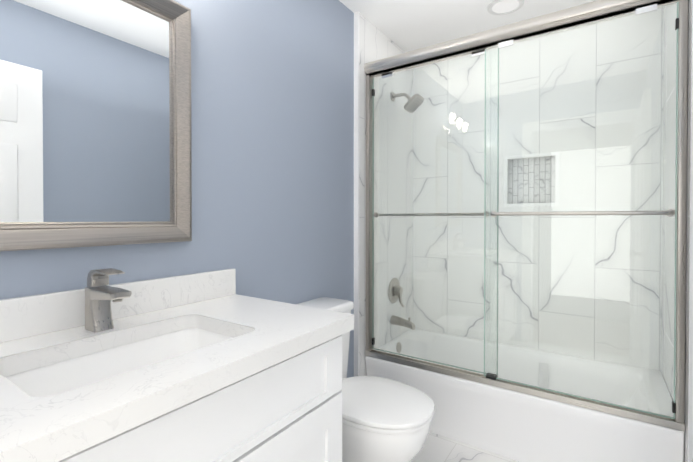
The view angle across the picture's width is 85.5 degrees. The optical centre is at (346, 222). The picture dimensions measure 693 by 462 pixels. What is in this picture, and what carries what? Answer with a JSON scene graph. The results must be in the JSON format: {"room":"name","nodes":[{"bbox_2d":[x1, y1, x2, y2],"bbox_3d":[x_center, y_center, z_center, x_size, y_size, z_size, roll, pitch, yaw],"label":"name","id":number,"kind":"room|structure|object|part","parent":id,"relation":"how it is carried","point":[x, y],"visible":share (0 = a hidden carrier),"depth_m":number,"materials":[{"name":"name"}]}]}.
{"room":"bathroom","nodes":[
{"label":"bathroom","id":0,"kind":"room"},
{"bbox_2d":[0,0,353,377],"bbox_3d":[-0.281,-0.037,1.878,0.120,2.420,3.030,0,1,34],"label":"wall","id":1,"kind":"structure","parent":0,"point":[272,117],"depth_m":1.64,"materials":[{"name":"blue paint"}]},
{"bbox_2d":[0,0,191,250],"bbox_3d":[-0.740,-0.339,1.056,0.033,0.816,0.658,0,1,34],"label":"mirror","id":2,"kind":"object","parent":1,"relation":"attached to","point":[95,122],"visible":1,"depth_m":1.08,"materials":[{"name":"silver metal"}]},
{"bbox_2d":[354,11,358,375],"bbox_3d":[0.060,-0.041,2.245,0.033,2.420,0.010,0,1,34],"label":"trim","id":3,"kind":"structure","parent":1,"relation":"attached to","point":[356,193],"depth_m":2.24,"materials":[{"name":"white paint"}]},
{"bbox_2d":[359,13,412,375],"bbox_3d":[0.282,-0.044,2.575,0.030,2.420,0.785,0,1,34],"label":"wall tile","id":4,"kind":"structure","parent":1,"relation":"attached to","point":[375,43],"depth_m":2.52,"materials":[{"name":"tile"}]},
{"bbox_2d":[388,278,404,306],"bbox_3d":[0.365,0.485,2.606,0.077,0.194,0.176,0,1,34],"label":"tub valve","id":5,"kind":"object","parent":4,"relation":"attached to","point":[392,282],"depth_m":2.59,"materials":[{"name":"silver metal"}]},
{"bbox_2d":[390,315,414,329],"bbox_3d":[0.386,0.682,2.565,0.160,0.078,0.064,0,1,34],"label":"tub spout","id":6,"kind":"object","parent":4,"relation":"attached to","point":[403,323],"depth_m":2.55,"materials":[{"name":"silver metal"}]},
{"bbox_2d":[391,92,423,112],"bbox_3d":[0.406,-0.821,2.531,0.216,0.151,0.128,0,1,34],"label":"shower head","id":7,"kind":"object","parent":4,"relation":"attached to","point":[418,97],"depth_m":2.50},
{"bbox_2d":[411,432,518,461],"bbox_3d":[0.423,1.227,1.450,1.838,0.100,2.970,0,1,34],"label":"floor","id":8,"kind":"structure","parent":0,"point":[437,448],"depth_m":1.90,"materials":[{"name":"tile"}]},
{"bbox_2d":[0,268,353,461],"bbox_3d":[-0.490,0.654,0.942,0.585,1.056,0.977,0,1,34],"label":"bathroom vanity","id":9,"kind":"object","parent":8,"relation":"on","point":[211,366],"visible":1,"depth_m":0.93,"materials":[{"name":"white"}]},
{"bbox_2d":[85,268,131,332],"bbox_3d":[-0.637,0.208,0.999,0.154,0.166,0.050,0,1,34],"label":"faucet","id":10,"kind":"object","parent":9,"relation":"on","point":[98,295],"depth_m":1.00,"materials":[{"name":"silver metal"}]},
{"bbox_2d":[5,328,232,397],"bbox_3d":[-0.500,0.405,0.908,0.362,0.136,0.542,0,1,34],"label":"sink","id":11,"kind":"object","parent":9,"relation":"in","point":[65,373],"depth_m":0.99,"materials":[{"name":"white ceramic"}]},
{"bbox_2d":[296,297,434,461],"bbox_3d":[0.033,0.785,1.613,0.697,0.781,0.468,0,1,34],"label":"toilet","id":12,"kind":"object","parent":8,"relation":"on","point":[385,420],"visible":0.48,"depth_m":1.43,"materials":[{"name":"white ceramic"}]},
{"bbox_3d":[0.123,0.736,1.552,0.479,0.050,0.384,0,1,34],"label":"seat","id":13,"kind":"part","parent":12,"relation":"part of","materials":[{"name":"white"}]},
{"bbox_2d":[365,328,683,461],"bbox_3d":[0.924,0.995,2.188,1.474,0.350,0.718,0,1,34],"label":"bathtub","id":14,"kind":"object","parent":8,"relation":"on","point":[517,426],"visible":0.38,"depth_m":1.94,"materials":[{"name":"white ceramic"}]},
{"bbox_2d":[364,0,687,431],"bbox_3d":[0.742,-0.078,1.910,1.474,1.799,0.120,0,1,34],"label":"shower door","id":15,"kind":"structure","parent":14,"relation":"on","point":[509,35],"depth_m":1.77,"materials":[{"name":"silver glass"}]},
{"bbox_3d":[0.468,-0.049,2.114,0.735,1.669,0.006,0,1,34],"label":"glass","id":16,"kind":"part","parent":15,"relation":"part of","materials":[{"name":"clear glass"}]},
{"bbox_3d":[1.014,-0.045,1.710,0.743,1.669,0.006,0,1,34],"label":"glass","id":17,"kind":"part","parent":15,"relation":"part of","materials":[{"name":"clear glass"}]},
{"bbox_2d":[339,0,596,51],"bbox_3d":[0.022,-1.287,0.835,3.038,0.100,4.400,0,1,34],"label":"ceiling","id":18,"kind":"structure","parent":0,"point":[407,25],"depth_m":2.28,"materials":[{"name":"white paint"}]},
{"bbox_2d":[487,0,523,14],"bbox_3d":[0.916,-1.246,2.162,0.196,0.008,0.196,0,1,34],"label":"recessed light","id":19,"kind":"object","parent":18,"relation":"in","point":[500,7],"visible":1,"depth_m":2.16,"materials":[{"name":"white"}]},
{"bbox_2d":[413,7,663,370],"bbox_3d":[1.191,-0.044,2.573,1.778,2.420,0.230,0,1,34],"label":"wall","id":20,"kind":"structure","parent":0,"point":[513,95],"depth_m":2.37,"materials":[{"name":"tile"}]},
{"bbox_2d":[504,152,558,206],"bbox_3d":[1.198,-0.272,2.437,0.324,0.340,0.024,0,1,34],"label":"trim","id":21,"kind":"structure","parent":20,"relation":"attached to","point":[556,154],"depth_m":2.42,"materials":[{"name":"white tile"}]},
{"bbox_3d":[1.092,-0.028,0.949,0.120,2.420,3.030,0,1,34],"label":"wall","id":22,"kind":"structure","parent":0,"visible":0},
{"bbox_2d":[661,0,691,461],"bbox_3d":[1.530,-0.036,1.730,0.030,2.420,0.785,0,1,34],"label":"wall tile","id":23,"kind":"structure","parent":22,"relation":"attached to","point":[669,163],"depth_m":1.80,"materials":[{"name":"tile"}]},
{"bbox_2d":[688,0,692,461],"bbox_3d":[1.306,-0.033,1.401,0.033,2.420,0.010,0,1,34],"label":"trim","id":24,"kind":"structure","parent":22,"relation":"attached to","point":[690,410],"depth_m":1.41,"materials":[{"name":"white paint"}]}
]}

